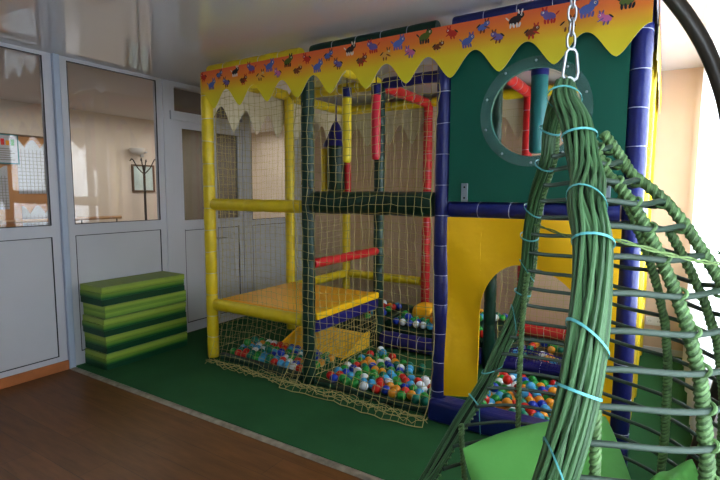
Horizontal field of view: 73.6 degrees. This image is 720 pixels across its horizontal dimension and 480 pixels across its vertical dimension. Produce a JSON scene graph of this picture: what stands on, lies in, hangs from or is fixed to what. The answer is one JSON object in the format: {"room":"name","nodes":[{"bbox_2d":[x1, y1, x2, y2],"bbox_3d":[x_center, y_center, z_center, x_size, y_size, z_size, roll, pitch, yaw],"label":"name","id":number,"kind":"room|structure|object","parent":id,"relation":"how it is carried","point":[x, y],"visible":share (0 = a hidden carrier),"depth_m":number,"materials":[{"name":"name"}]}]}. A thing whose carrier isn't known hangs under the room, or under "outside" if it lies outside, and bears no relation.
{"room":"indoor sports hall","nodes":[
{"label":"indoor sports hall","id":0,"kind":"room"},
{"bbox_2d":[0,99,157,223],"bbox_3d":[-5.075,-0.352,5.543,0.100,2.760,10.400,4,7,32],"label":"wall","id":1,"kind":"structure","parent":0,"point":[101,143],"depth_m":7.26,"materials":[{"name":"paint"}]},
{"bbox_2d":[0,133,47,227],"bbox_3d":[-4.549,-0.614,6.230,0.035,1.510,1.220,4,7,32],"label":"notice board","id":2,"kind":"object","parent":1,"relation":"attached to","point":[29,201],"visible":0.09,"depth_m":6.32,"materials":[{"name":"brown"}]},
{"bbox_2d":[0,166,9,208],"bbox_3d":[-4.616,-0.667,6.101,0.006,0.560,0.280,4,7,32],"label":"sheet","id":3,"kind":"object","parent":2,"relation":"attached to","point":[4,189],"visible":1,"depth_m":6.18,"materials":[{"name":"grey paper"}]},
{"bbox_2d":[0,133,19,164],"bbox_3d":[-4.539,-1.163,6.146,0.006,0.380,0.320,4,7,32],"label":"poster","id":4,"kind":"object","parent":2,"relation":"attached to","point":[9,147],"visible":1,"depth_m":6.19,"materials":[{"name":"grey paper"}]},
{"bbox_2d":[17,140,46,193],"bbox_3d":[-4.376,-0.977,6.450,0.006,0.710,0.375,4,7,32],"label":"sheet","id":5,"kind":"object","parent":2,"relation":"attached to","point":[31,169],"visible":0.81,"depth_m":6.43,"materials":[{"name":"grey paper"}]},
{"bbox_2d":[22,206,48,225],"bbox_3d":[-4.368,-0.217,6.545,0.006,0.500,0.380,4,7,32],"label":"sheet","id":6,"kind":"object","parent":2,"relation":"attached to","point":[37,212],"visible":0.37,"depth_m":6.50,"materials":[{"name":"grey paper"}]},
{"bbox_2d":[0,216,121,223],"bbox_3d":[-4.576,-0.197,6.157,0.114,0.112,3.159,4,7,32],"label":"handrail","id":7,"kind":"object","parent":1,"relation":"attached to","point":[96,217],"visible":0.65,"depth_m":6.54,"materials":[{"name":"brown wood"}]},
{"bbox_2d":[129,148,147,156],"bbox_3d":[-3.496,-1.396,7.617,0.264,0.140,0.314,4,7,32],"label":"wall sconce","id":8,"kind":"object","parent":1,"relation":"attached to","point":[137,151],"visible":1,"depth_m":7.51,"materials":[{"name":"white plastic"}]},
{"bbox_2d":[131,164,154,191],"bbox_3d":[-3.525,-1.003,7.832,0.030,0.435,0.395,4,7,32],"label":"wall mirror","id":9,"kind":"object","parent":1,"relation":"attached to","point":[137,176],"visible":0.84,"depth_m":7.80,"materials":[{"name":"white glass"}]},
{"bbox_2d":[134,166,152,189],"bbox_3d":[-3.531,-1.003,7.837,0.015,0.385,0.345,4,7,32],"label":"mirror glass","id":10,"kind":"object","parent":9,"relation":"attached to","point":[138,176],"depth_m":7.81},
{"bbox_2d":[0,369,362,479],"bbox_3d":[-2.030,1.574,0.763,5.108,0.100,5.470,4,7,32],"label":"floor","id":11,"kind":"structure","parent":0,"point":[68,424],"depth_m":3.09,"materials":[{"name":"brown wood"}]},
{"bbox_2d":[70,367,383,479],"bbox_3d":[-0.544,1.292,3.074,4.828,0.009,0.062,4,7,32],"label":"trim","id":12,"kind":"structure","parent":11,"relation":"on","point":[300,452],"depth_m":3.22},
{"bbox_2d":[662,0,719,468],"bbox_3d":[0.560,0.317,1.367,1.095,2.277,1.237,4,7,32],"label":"stand","id":13,"kind":"object","parent":11,"relation":"on","point":[682,10],"visible":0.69,"depth_m":1.29,"materials":[{"name":"black paint"}]},
{"bbox_2d":[561,0,579,80],"bbox_3d":[0.552,-0.564,1.250,0.044,0.304,0.026,-3,6,-26],"label":"chain","id":14,"kind":"object","parent":13,"relation":"hanging from","point":[573,5],"visible":1,"depth_m":1.25,"materials":[{"name":"silver metal"}]},
{"bbox_2d":[251,130,284,218],"bbox_3d":[-1.187,-0.696,9.166,2.612,2.760,0.100,4,7,32],"label":"window pane","id":15,"kind":"structure","parent":0,"point":[256,167],"depth_m":9.43,"materials":[{"name":"glass"}]},
{"bbox_2d":[0,0,719,132],"bbox_3d":[-1.828,-1.554,3.317,7.820,0.100,10.500,4,7,32],"label":"ceiling","id":16,"kind":"structure","parent":0,"point":[172,40],"depth_m":3.59,"materials":[{"name":"white"}]},
{"bbox_2d":[321,95,350,191],"bbox_3d":[-0.292,-1.129,5.783,0.311,1.180,0.333,-2,6,-24],"label":"bag","id":17,"kind":"object","parent":16,"relation":"hanging from","point":[342,181],"visible":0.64,"depth_m":5.71,"materials":[{"name":"blue plastic"}]},
{"bbox_2d":[342,78,351,162],"bbox_3d":[-0.127,-1.185,4.712,0.092,0.855,0.092,4,7,32],"label":"roller","id":18,"kind":"object","parent":16,"relation":"hanging from","point":[346,91],"visible":0.87,"depth_m":4.68,"materials":[{"name":"yellow plastic"}]},
{"bbox_2d":[371,74,380,159],"bbox_3d":[0.143,-1.147,4.307,0.088,0.850,0.088,4,7,32],"label":"roller","id":19,"kind":"object","parent":16,"relation":"hanging from","point":[376,88],"visible":0.84,"depth_m":4.28,"materials":[{"name":"red plastic"}]},
{"bbox_2d":[682,23,719,469],"bbox_3d":[2.109,-0.044,2.857,0.116,2.680,3.892,4,7,30],"label":"window","id":20,"kind":"structure","parent":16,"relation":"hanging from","point":[706,209],"depth_m":3.13,"materials":[{"name":"glass"}]},
{"bbox_2d":[76,316,691,479],"bbox_3d":[0.337,1.158,4.506,4.868,0.010,3.315,4,7,32],"label":"carpet","id":21,"kind":"structure","parent":0,"point":[366,443],"depth_m":3.54,"materials":[{"name":"carpet"}]},
{"bbox_2d":[85,331,186,370],"bbox_3d":[-2.167,1.046,4.724,0.352,0.144,0.862,4,7,32],"label":"mat","id":22,"kind":"object","parent":21,"relation":"on","point":[95,358],"visible":0.79,"depth_m":4.49,"materials":[{"name":"leather"}]},
{"bbox_2d":[84,316,186,353],"bbox_3d":[-2.172,0.892,4.727,0.350,0.159,0.863,4,7,32],"label":"mat","id":23,"kind":"object","parent":22,"relation":"on","point":[121,341],"visible":0.74,"depth_m":4.50,"materials":[{"name":"leather"}]},
{"bbox_2d":[82,301,185,337],"bbox_3d":[-2.167,0.736,4.681,0.353,0.159,0.866,4,7,32],"label":"mat","id":24,"kind":"object","parent":23,"relation":"on","point":[94,325],"visible":0.86,"depth_m":4.45,"materials":[{"name":"leather"}]},
{"bbox_2d":[83,290,185,318],"bbox_3d":[-2.167,0.597,4.692,0.352,0.114,0.863,4,7,31],"label":"mat","id":25,"kind":"object","parent":24,"relation":"on","point":[115,310],"visible":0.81,"depth_m":4.46,"materials":[{"name":"leather"}]},
{"bbox_2d":[80,271,184,306],"bbox_3d":[-2.175,0.457,4.660,0.354,0.169,0.866,4,7,32],"label":"mat","id":26,"kind":"object","parent":25,"relation":"on","point":[102,293],"visible":1,"depth_m":4.49,"materials":[{"name":"leather"}]},
{"bbox_2d":[230,348,236,354],"bbox_3d":[-1.230,1.085,4.689,0.073,0.074,0.074,2,6,21],"label":"ball","id":27,"kind":"object","parent":21,"relation":"on","point":[233,349],"visible":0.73,"depth_m":4.66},
{"bbox_2d":[235,349,241,355],"bbox_3d":[-1.171,1.090,4.640,0.074,0.074,0.073,0,6,-1],"label":"ball","id":28,"kind":"object","parent":21,"relation":"on","point":[238,350],"visible":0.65,"depth_m":4.61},
{"bbox_2d":[246,352,253,358],"bbox_3d":[-1.039,1.099,4.558,0.073,0.074,0.073,2,6,16],"label":"ball","id":29,"kind":"object","parent":21,"relation":"on","point":[249,353],"visible":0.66,"depth_m":4.53,"materials":[{"name":"plastic"}]},
{"bbox_2d":[252,354,259,360],"bbox_3d":[-0.974,1.103,4.517,0.073,0.074,0.073,3,7,29],"label":"ball","id":30,"kind":"object","parent":21,"relation":"on","point":[257,355],"visible":0.61,"depth_m":4.49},
{"bbox_2d":[258,355,264,361],"bbox_3d":[-0.910,1.108,4.477,0.073,0.073,0.073,5,8,42],"label":"ball","id":31,"kind":"object","parent":21,"relation":"on","point":[261,356],"visible":0.56,"depth_m":4.45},
{"bbox_2d":[264,357,271,363],"bbox_3d":[-0.843,1.112,4.435,0.073,0.074,0.073,-1,6,-9],"label":"ball","id":32,"kind":"object","parent":21,"relation":"on","point":[266,358],"visible":0.63,"depth_m":4.41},
{"bbox_2d":[270,358,277,365],"bbox_3d":[-0.781,1.116,4.396,0.073,0.074,0.073,0,6,0],"label":"ball","id":33,"kind":"object","parent":21,"relation":"on","point":[273,359],"visible":0.65,"depth_m":4.37,"materials":[{"name":"plastic"}]},
{"bbox_2d":[277,360,283,366],"bbox_3d":[-0.715,1.121,4.355,0.073,0.074,0.073,2,6,15],"label":"ball","id":34,"kind":"object","parent":21,"relation":"on","point":[281,361],"visible":0.66,"depth_m":4.33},
{"bbox_2d":[283,361,290,368],"bbox_3d":[-0.656,1.125,4.318,0.073,0.074,0.073,1,6,6],"label":"ball","id":35,"kind":"object","parent":21,"relation":"on","point":[286,363],"visible":0.54,"depth_m":4.29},
{"bbox_2d":[295,364,302,371],"bbox_3d":[-0.532,1.133,4.241,0.073,0.074,0.073,2,6,13],"label":"ball","id":36,"kind":"object","parent":21,"relation":"on","point":[298,366],"visible":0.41,"depth_m":4.21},
{"bbox_2d":[326,371,334,379],"bbox_3d":[-0.250,1.149,4.091,0.073,0.074,0.073,-1,6,-15],"label":"ball","id":37,"kind":"object","parent":21,"relation":"on","point":[329,373],"visible":0.66,"depth_m":4.07,"materials":[{"name":"plastic"}]},
{"bbox_2d":[330,374,337,382],"bbox_3d":[-0.218,1.156,4.021,0.073,0.074,0.073,-2,6,-20],"label":"ball","id":38,"kind":"object","parent":21,"relation":"on","point":[334,376],"visible":0.84,"depth_m":4.00,"materials":[{"name":"plastic"}]},
{"bbox_2d":[339,374,346,382],"bbox_3d":[-0.140,1.156,4.024,0.073,0.073,0.074,-2,6,-24],"label":"ball","id":39,"kind":"object","parent":21,"relation":"on","point":[341,376],"visible":0.58,"depth_m":4.00,"materials":[{"name":"plastic"}]},
{"bbox_2d":[342,377,350,385],"bbox_3d":[-0.109,1.163,3.953,0.073,0.074,0.073,-3,7,-32],"label":"ball","id":40,"kind":"object","parent":21,"relation":"on","point":[348,380],"visible":0.82,"depth_m":3.93,"materials":[{"name":"plastic"}]},
{"bbox_2d":[347,372,354,379],"bbox_3d":[-0.078,1.152,4.070,0.073,0.074,0.074,0,6,-5],"label":"ball","id":41,"kind":"object","parent":21,"relation":"on","point":[349,374],"visible":0.52,"depth_m":4.04,"materials":[{"name":"plastic"}]},
{"bbox_2d":[349,364,356,372],"bbox_3d":[-0.060,1.134,4.247,0.073,0.074,0.073,-3,6,-28],"label":"ball","id":42,"kind":"object","parent":21,"relation":"on","point":[351,369],"visible":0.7,"depth_m":4.22,"materials":[{"name":"plastic"}]},
{"bbox_2d":[350,379,358,387],"bbox_3d":[-0.044,1.168,3.912,0.074,0.074,0.073,-2,6,-22],"label":"ball","id":43,"kind":"object","parent":21,"relation":"on","point":[355,384],"visible":0.88,"depth_m":3.89,"materials":[{"name":"plastic"}]},
{"bbox_2d":[359,381,367,390],"bbox_3d":[0.031,1.173,3.865,0.073,0.074,0.073,-5,7,-41],"label":"ball","id":44,"kind":"object","parent":21,"relation":"on","point":[362,386],"visible":0.84,"depth_m":3.84,"materials":[{"name":"plastic"}]},
{"bbox_2d":[360,373,367,378],"bbox_3d":[0.036,1.155,4.040,0.073,0.074,0.073,-1,6,-10],"label":"ball","id":45,"kind":"object","parent":21,"relation":"on","point":[364,375],"visible":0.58,"depth_m":4.02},
{"bbox_2d":[362,366,369,373],"bbox_3d":[0.054,1.139,4.208,0.073,0.074,0.073,-1,6,-9],"label":"ball","id":46,"kind":"object","parent":21,"relation":"on","point":[365,368],"visible":0.81,"depth_m":4.18,"materials":[{"name":"plastic"}]},
{"bbox_2d":[368,379,375,388],"bbox_3d":[0.096,1.169,3.908,0.073,0.073,0.074,3,6,28],"label":"ball","id":47,"kind":"object","parent":21,"relation":"on","point":[371,381],"visible":0.59,"depth_m":3.88,"materials":[{"name":"plastic"}]},
{"bbox_2d":[372,384,380,393],"bbox_3d":[0.129,1.179,3.804,0.073,0.074,0.073,-2,6,-17],"label":"ball","id":48,"kind":"object","parent":21,"relation":"on","point":[377,389],"visible":0.91,"depth_m":3.78,"materials":[{"name":"plastic"}]},
{"bbox_2d":[382,385,388,394],"bbox_3d":[0.205,1.181,3.788,0.073,0.073,0.074,-2,6,-20],"label":"ball","id":49,"kind":"object","parent":21,"relation":"on","point":[384,391],"visible":0.73,"depth_m":3.76,"materials":[{"name":"plastic"}]},
{"bbox_2d":[388,353,395,359],"bbox_3d":[0.304,1.105,4.555,0.073,0.074,0.073,-2,6,-21],"label":"ball","id":50,"kind":"object","parent":21,"relation":"on","point":[390,356],"visible":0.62,"depth_m":4.53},
{"bbox_2d":[388,388,396,397],"bbox_3d":[0.252,1.187,3.727,0.073,0.074,0.073,-3,6,-26],"label":"ball","id":51,"kind":"object","parent":21,"relation":"on","point":[392,393],"visible":0.8,"depth_m":3.70,"materials":[{"name":"plastic"}]},
{"bbox_2d":[392,385,400,392],"bbox_3d":[0.286,1.181,3.796,0.074,0.074,0.073,2,6,14],"label":"ball","id":52,"kind":"object","parent":21,"relation":"on","point":[394,386],"visible":0.53,"depth_m":3.77,"materials":[{"name":"plastic"}]},
{"bbox_2d":[397,391,405,400],"bbox_3d":[0.318,1.192,3.687,0.073,0.074,0.074,2,6,21],"label":"ball","id":53,"kind":"object","parent":21,"relation":"on","point":[400,396],"visible":0.88,"depth_m":3.66,"materials":[{"name":"plastic"}]},
{"bbox_2d":[240,300,563,397],"bbox_3d":[0.690,0.955,4.714,3.298,0.345,2.149,4,7,32],"label":"balls","id":54,"kind":"object","parent":21,"relation":"on","point":[404,317],"visible":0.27,"depth_m":5.00},
{"bbox_2d":[533,412,544,418],"bbox_3d":[1.184,1.178,3.189,0.074,0.073,0.073,4,7,31],"label":"ball","id":55,"kind":"object","parent":54,"relation":"on","point":[536,414],"visible":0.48,"depth_m":3.17,"materials":[{"name":"plastic"}]},
{"bbox_2d":[401,387,409,395],"bbox_3d":[0.354,1.185,3.760,0.073,0.074,0.073,1,6,9],"label":"ball","id":56,"kind":"object","parent":21,"relation":"on","point":[407,389],"visible":0.48,"depth_m":3.74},
{"bbox_2d":[401,377,409,382],"bbox_3d":[0.376,1.165,3.959,0.073,0.074,0.073,1,6,5],"label":"ball","id":57,"kind":"object","parent":21,"relation":"on","point":[404,379],"visible":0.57,"depth_m":3.94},
{"bbox_2d":[407,380,414,386],"bbox_3d":[0.409,1.172,3.889,0.073,0.074,0.073,-3,7,-31],"label":"ball","id":58,"kind":"object","parent":21,"relation":"on","point":[410,382],"visible":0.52,"depth_m":3.87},
{"bbox_2d":[407,390,415,399],"bbox_3d":[0.395,1.191,3.694,0.073,0.074,0.073,-4,7,-39],"label":"ball","id":59,"kind":"object","parent":21,"relation":"on","point":[411,392],"visible":0.66,"depth_m":3.67,"materials":[{"name":"plastic"}]},
{"bbox_2d":[411,395,420,403],"bbox_3d":[0.421,1.198,3.622,0.073,0.075,0.073,-2,6,-20],"label":"ball","id":60,"kind":"object","parent":21,"relation":"on","point":[415,399],"visible":0.74,"depth_m":3.60,"materials":[{"name":"plastic"}]},
{"bbox_2d":[415,388,423,395],"bbox_3d":[0.462,1.188,3.732,0.074,0.073,0.073,4,7,32],"label":"ball","id":61,"kind":"object","parent":21,"relation":"on","point":[417,391],"visible":0.47,"depth_m":3.71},
{"bbox_2d":[416,381,424,387],"bbox_3d":[0.486,1.173,3.876,0.073,0.074,0.073,4,7,32],"label":"ball","id":62,"kind":"object","parent":21,"relation":"on","point":[418,382],"visible":0.43,"depth_m":3.86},
{"bbox_2d":[418,364,425,371],"bbox_3d":[0.549,1.134,4.273,0.073,0.073,0.074,-2,6,-17],"label":"ball","id":63,"kind":"object","parent":21,"relation":"on","point":[420,369],"visible":0.84,"depth_m":4.25,"materials":[{"name":"plastic"}]},
{"bbox_2d":[419,385,427,392],"bbox_3d":[0.498,1.181,3.800,0.073,0.073,0.074,5,8,41],"label":"ball","id":64,"kind":"object","parent":21,"relation":"on","point":[424,388],"visible":0.59,"depth_m":3.77,"materials":[{"name":"plastic"}]},
{"bbox_2d":[420,397,428,406],"bbox_3d":[0.487,1.203,3.581,0.073,0.074,0.073,-1,6,-17],"label":"ball","id":65,"kind":"object","parent":21,"relation":"on","point":[424,400],"visible":0.7,"depth_m":3.56,"materials":[{"name":"plastic"}]},
{"bbox_2d":[420,392,428,397],"bbox_3d":[0.488,1.195,3.660,0.073,0.073,0.074,-5,8,-44],"label":"ball","id":66,"kind":"object","parent":21,"relation":"on","point":[422,393],"visible":0.35,"depth_m":3.64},
{"bbox_2d":[424,379,430,385],"bbox_3d":[0.552,1.170,3.915,0.073,0.074,0.073,-2,6,-18],"label":"ball","id":67,"kind":"object","parent":21,"relation":"on","point":[427,381],"visible":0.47,"depth_m":3.89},
{"bbox_2d":[200,0,661,465],"bbox_3d":[0.621,-0.212,4.527,3.628,2.750,2.664,4,7,32],"label":"play structure","id":68,"kind":"object","parent":21,"relation":"on","point":[618,46],"visible":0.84,"depth_m":3.35,"materials":[{"name":"yellow plastic"}]},
{"bbox_2d":[419,322,426,328],"bbox_3d":[0.643,0.870,4.903,0.073,0.074,0.073,-2,6,-17],"label":"ball","id":69,"kind":"object","parent":68,"relation":"on","point":[420,325],"visible":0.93,"depth_m":4.88,"materials":[{"name":"plastic"}]},
{"bbox_2d":[444,217,621,423],"bbox_3d":[1.005,0.503,2.967,1.009,1.260,0.071,4,7,32],"label":"panel","id":70,"kind":"object","parent":68,"relation":"attached to","point":[478,249],"depth_m":3.11,"materials":[{"name":"yellow plastic"}]},
{"bbox_2d":[529,68,548,153],"bbox_3d":[1.363,-1.082,3.663,0.130,0.840,0.130,4,7,32],"label":"roller","id":71,"kind":"object","parent":68,"relation":"attached to","point":[539,77],"visible":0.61,"depth_m":3.62,"materials":[{"name":"teal plastic"}]},
{"bbox_2d":[490,394,499,401],"bbox_3d":[1.018,1.201,3.623,0.073,0.074,0.073,-3,7,-32],"label":"ball","id":72,"kind":"object","parent":21,"relation":"on","point":[494,397],"visible":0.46,"depth_m":3.60,"materials":[{"name":"plastic"}]},
{"bbox_2d":[495,391,503,398],"bbox_3d":[1.068,1.195,3.680,0.073,0.074,0.073,2,6,21],"label":"ball","id":73,"kind":"object","parent":21,"relation":"on","point":[499,393],"visible":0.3,"depth_m":3.66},
{"bbox_2d":[525,396,534,403],"bbox_3d":[1.268,1.205,3.593,0.073,0.074,0.073,-5,7,-40],"label":"ball","id":74,"kind":"object","parent":21,"relation":"on","point":[529,398],"visible":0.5,"depth_m":3.57,"materials":[{"name":"plastic"}]},
{"bbox_2d":[527,409,535,415],"bbox_3d":[1.209,1.225,3.387,0.073,0.074,0.073,-1,6,-12],"label":"ball","id":75,"kind":"object","parent":21,"relation":"on","point":[530,412],"visible":0.39,"depth_m":3.37,"materials":[{"name":"plastic"}]},
{"bbox_2d":[528,401,537,405],"bbox_3d":[1.262,1.212,3.518,0.073,0.074,0.073,-1,6,-9],"label":"ball","id":76,"kind":"object","parent":21,"relation":"on","point":[531,403],"visible":0.48,"depth_m":3.50,"materials":[{"name":"plastic"}]},
{"bbox_2d":[532,393,541,397],"bbox_3d":[1.352,1.196,3.681,0.073,0.074,0.073,-4,7,-39],"label":"ball","id":77,"kind":"object","parent":21,"relation":"on","point":[534,395],"visible":0.38,"depth_m":3.66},
{"bbox_2d":[525,382,535,388],"bbox_3d":[1.313,1.128,3.705,0.073,0.074,0.073,1,6,4],"label":"ball","id":78,"kind":"object","parent":77,"relation":"on","point":[530,385],"visible":0.72,"depth_m":3.68,"materials":[{"name":"plastic"}]},
{"bbox_2d":[534,395,543,402],"bbox_3d":[1.343,1.204,3.608,0.073,0.073,0.073,-4,7,-37],"label":"ball","id":79,"kind":"object","parent":21,"relation":"on","point":[537,398],"visible":0.51,"depth_m":3.59,"materials":[{"name":"plastic"}]},
{"bbox_2d":[537,400,546,406],"bbox_3d":[1.336,1.211,3.531,0.073,0.074,0.073,-2,6,-18],"label":"ball","id":80,"kind":"object","parent":21,"relation":"on","point":[540,402],"visible":0.51,"depth_m":3.51,"materials":[{"name":"plastic"}]},
{"bbox_2d":[540,379,548,386],"bbox_3d":[1.499,1.174,3.917,0.074,0.074,0.073,-1,6,-8],"label":"ball","id":81,"kind":"object","parent":21,"relation":"on","point":[545,382],"visible":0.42,"depth_m":3.89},
{"bbox_2d":[540,404,549,408],"bbox_3d":[1.331,1.219,3.456,0.073,0.074,0.073,2,6,21],"label":"ball","id":82,"kind":"object","parent":21,"relation":"on","point":[544,406],"visible":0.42,"depth_m":3.44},
{"bbox_2d":[542,395,551,400],"bbox_3d":[1.415,1.201,3.637,0.074,0.073,0.073,4,7,32],"label":"ball","id":83,"kind":"object","parent":21,"relation":"on","point":[545,397],"visible":0.27,"depth_m":3.62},
{"bbox_2d":[545,398,553,404],"bbox_3d":[1.406,1.209,3.560,0.073,0.074,0.074,-1,6,-17],"label":"ball","id":84,"kind":"object","parent":21,"relation":"on","point":[549,400],"visible":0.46,"depth_m":3.54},
{"bbox_3d":[-0.698,1.106,4.504,0.074,0.074,0.074,5,9,-2],"label":"ball","id":85,"kind":"object","parent":21,"relation":"on","visible":0},
{"bbox_2d":[277,348,284,355],"bbox_3d":[-0.732,1.044,4.472,0.073,0.074,0.073,2,6,15],"label":"ball","id":86,"kind":"object","parent":85,"relation":"on","point":[280,352],"visible":0.95,"depth_m":4.45,"materials":[{"name":"plastic"}]},
{"bbox_3d":[-0.905,1.100,4.551,0.074,0.074,0.074,-14,-5,-22],"label":"ball","id":87,"kind":"object","parent":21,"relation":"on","visible":0},
{"bbox_2d":[265,345,272,352],"bbox_3d":[-0.866,1.034,4.557,0.073,0.074,0.073,5,7,37],"label":"ball","id":88,"kind":"object","parent":87,"relation":"on","point":[268,349],"visible":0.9,"depth_m":4.53,"materials":[{"name":"plastic"}]},
{"bbox_3d":[-1.088,1.080,4.748,0.074,0.074,0.074,32,21,14],"label":"ball","id":89,"kind":"object","parent":21,"relation":"on","visible":0},
{"bbox_2d":[244,338,250,345],"bbox_3d":[-1.109,1.006,4.740,0.073,0.074,0.073,-2,6,-20],"label":"ball","id":90,"kind":"object","parent":89,"relation":"on","point":[246,340],"visible":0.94,"depth_m":4.72,"materials":[{"name":"plastic"}]},
{"label":"ball","id":91,"kind":"object","parent":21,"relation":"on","visible":0},
{"bbox_2d":[502,375,511,384],"bbox_3d":[1.169,1.110,3.820,0.074,0.074,0.074,4,7,32],"label":"ball","id":92,"kind":"object","parent":91,"relation":"on","point":[507,379],"visible":1,"depth_m":3.79,"materials":[{"name":"plastic"}]},
{"label":"ball","id":93,"kind":"object","parent":21,"relation":"on","visible":0},
{"bbox_2d":[502,392,511,399],"bbox_3d":[1.072,1.149,3.506,0.073,0.074,0.073,2,6,17],"label":"ball","id":94,"kind":"object","parent":93,"relation":"on","point":[505,395],"visible":0.64,"depth_m":3.49,"materials":[{"name":"plastic"}]},
{"bbox_3d":[1.477,1.206,3.588,0.074,0.074,0.074,-38,-4,29],"label":"ball","id":95,"kind":"object","parent":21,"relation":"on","visible":0},
{"bbox_2d":[548,387,556,396],"bbox_3d":[1.446,1.136,3.605,0.073,0.074,0.073,1,6,4],"label":"ball","id":96,"kind":"object","parent":95,"relation":"on","point":[551,389],"visible":0.66,"depth_m":3.58,"materials":[{"name":"plastic"}]},
{"label":"ball","id":97,"kind":"object","parent":21,"relation":"on","visible":0},
{"bbox_2d":[502,398,512,408],"bbox_3d":[1.042,1.154,3.407,0.073,0.074,0.073,4,7,30],"label":"ball","id":98,"kind":"object","parent":97,"relation":"on","point":[505,400],"visible":0.69,"depth_m":3.39,"materials":[{"name":"plastic"}]},
{"bbox_2d":[314,67,703,350],"bbox_3d":[1.256,-0.353,5.817,5.108,2.760,0.120,4,7,32],"label":"wall","id":99,"kind":"structure","parent":0,"point":[678,120],"depth_m":5.46,"materials":[{"name":"paint"}]},
{"bbox_2d":[247,113,297,291],"bbox_3d":[-1.182,-0.436,6.553,0.051,2.760,0.980,4,7,32],"label":"window","id":100,"kind":"structure","parent":99,"relation":"in","point":[275,240],"depth_m":6.47,"materials":[{"name":"grey plastic"}]},
{"bbox_2d":[297,133,301,279],"bbox_3d":[-0.889,-0.481,7.017,0.072,2.760,0.120,4,7,32],"label":"trim","id":101,"kind":"structure","parent":99,"relation":"attached to","point":[299,139],"depth_m":6.98,"materials":[{"name":"grey plastic"}]},
{"bbox_2d":[645,316,660,325],"bbox_3d":[2.929,0.809,4.793,0.150,0.085,0.015,4,7,32],"label":"wall socket","id":102,"kind":"object","parent":99,"relation":"attached to","point":[649,320],"visible":0.78,"depth_m":4.79,"materials":[{"name":"white plastic"}]},
{"bbox_2d":[643,345,682,357],"bbox_3d":[1.215,0.987,5.893,4.868,0.062,0.015,4,7,32],"label":"baseboard","id":103,"kind":"structure","parent":99,"relation":"attached to","point":[675,353],"depth_m":4.75,"materials":[{"name":"grey plastic"}]},
{"bbox_2d":[418,76,719,479],"bbox_3d":[0.554,0.349,1.362,0.947,1.571,1.004,-1,6,-8],"label":"chair","id":104,"kind":"object","parent":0,"point":[574,428],"visible":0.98,"depth_m":1.05,"materials":[{"name":"green wicker"}]},
{"bbox_2d":[463,416,630,479],"bbox_3d":[0.622,0.775,1.491,0.562,0.305,0.372,-1,6,-13],"label":"cushion","id":105,"kind":"object","parent":104,"relation":"in","point":[513,454],"visible":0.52,"depth_m":1.49,"materials":[{"name":"fabric"}]},
{"bbox_2d":[650,459,698,479],"bbox_3d":[0.773,0.657,1.184,0.173,0.128,0.316,2,6,20],"label":"cushion","id":106,"kind":"object","parent":104,"relation":"in","point":[687,470],"visible":0.98,"depth_m":1.25,"materials":[{"name":"fabric"}]},
{"bbox_3d":[0.354,1.209,4.539,5.108,0.098,3.490,4,7,32],"label":"floor","id":107,"kind":"structure","parent":0,"visible":0},
{"bbox_2d":[50,53,75,368],"bbox_3d":[-2.630,-0.213,4.247,0.105,2.760,0.054,4,7,32],"label":"trim","id":108,"kind":"structure","parent":107,"relation":"on","point":[55,68],"depth_m":4.21,"materials":[{"name":"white plastic"}]},
{"bbox_2d":[59,55,167,365],"bbox_3d":[-2.351,-0.257,4.701,0.051,2.760,1.016,4,7,32],"label":"partition panel","id":109,"kind":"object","parent":108,"relation":"attached to","point":[99,251],"depth_m":4.62,"materials":[{"name":"grey plastic"}]},
{"bbox_2d":[161,79,174,272],"bbox_3d":[-2.060,-0.301,5.161,0.072,2.760,0.077,4,7,32],"label":"trim","id":110,"kind":"structure","parent":107,"relation":"on","point":[165,84],"depth_m":5.10,"materials":[{"name":"grey plastic"}]},
{"bbox_2d":[168,80,249,292],"bbox_3d":[-1.733,-0.350,5.662,0.090,2.760,1.123,4,7,32],"label":"trim","id":111,"kind":"structure","parent":107,"relation":"on","point":[184,99],"depth_m":5.27,"materials":[{"name":"grey plastic"}]},
{"bbox_2d":[176,120,220,332],"bbox_3d":[-1.833,-0.137,5.493,0.103,2.350,0.530,4,7,32],"label":"door","id":112,"kind":"structure","parent":111,"relation":"attached to","point":[189,134],"depth_m":5.43,"materials":[{"name":"grey plastic"}]},
{"bbox_2d":[214,126,244,322],"bbox_3d":[-1.593,-0.174,5.873,0.103,2.350,0.492,4,7,32],"label":"door","id":113,"kind":"structure","parent":111,"relation":"attached to","point":[229,157],"depth_m":5.89,"materials":[{"name":"grey plastic"}]},
{"bbox_3d":[-3.976,1.144,4.994,2.712,0.100,10.400,4,7,32],"label":"floor","id":114,"kind":"structure","parent":0,"visible":0},
{"bbox_2d":[129,158,154,219],"bbox_3d":[-3.355,-0.216,7.555,0.356,2.097,0.356,4,7,32],"label":"coat rack","id":115,"kind":"object","parent":114,"relation":"on","point":[143,166],"visible":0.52,"depth_m":7.48,"materials":[{"name":"black"}]},
{"bbox_3d":[-4.536,0.073,1.298,0.070,2.760,3.750,4,7,32],"label":"wall","id":116,"kind":"structure","parent":0,"visible":0},
{"bbox_2d":[0,42,67,378],"bbox_3d":[-3.081,-0.145,3.545,0.051,2.760,1.620,4,7,32],"label":"door","id":117,"kind":"structure","parent":116,"relation":"in","point":[33,335],"depth_m":4.08,"materials":[{"name":"grey plastic"}]},
{"bbox_2d":[0,360,68,388],"bbox_3d":[-3.058,1.188,3.659,0.020,0.085,1.620,4,7,32],"label":"baseboard","id":118,"kind":"structure","parent":116,"relation":"attached to","point":[9,381],"depth_m":4.09,"materials":[{"name":"wood"}]},
{"bbox_3d":[1.198,1.208,3.561,0.074,0.074,0.074,5,7,44],"label":"ball","id":119,"kind":"object","parent":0,"visible":0},
{"bbox_2d":[521,391,528,397],"bbox_3d":[1.220,1.138,3.589,0.073,0.074,0.073,1,6,5],"label":"ball","id":120,"kind":"object","parent":119,"relation":"on","point":[524,394],"visible":0.51,"depth_m":3.56,"materials":[{"name":"plastic"}]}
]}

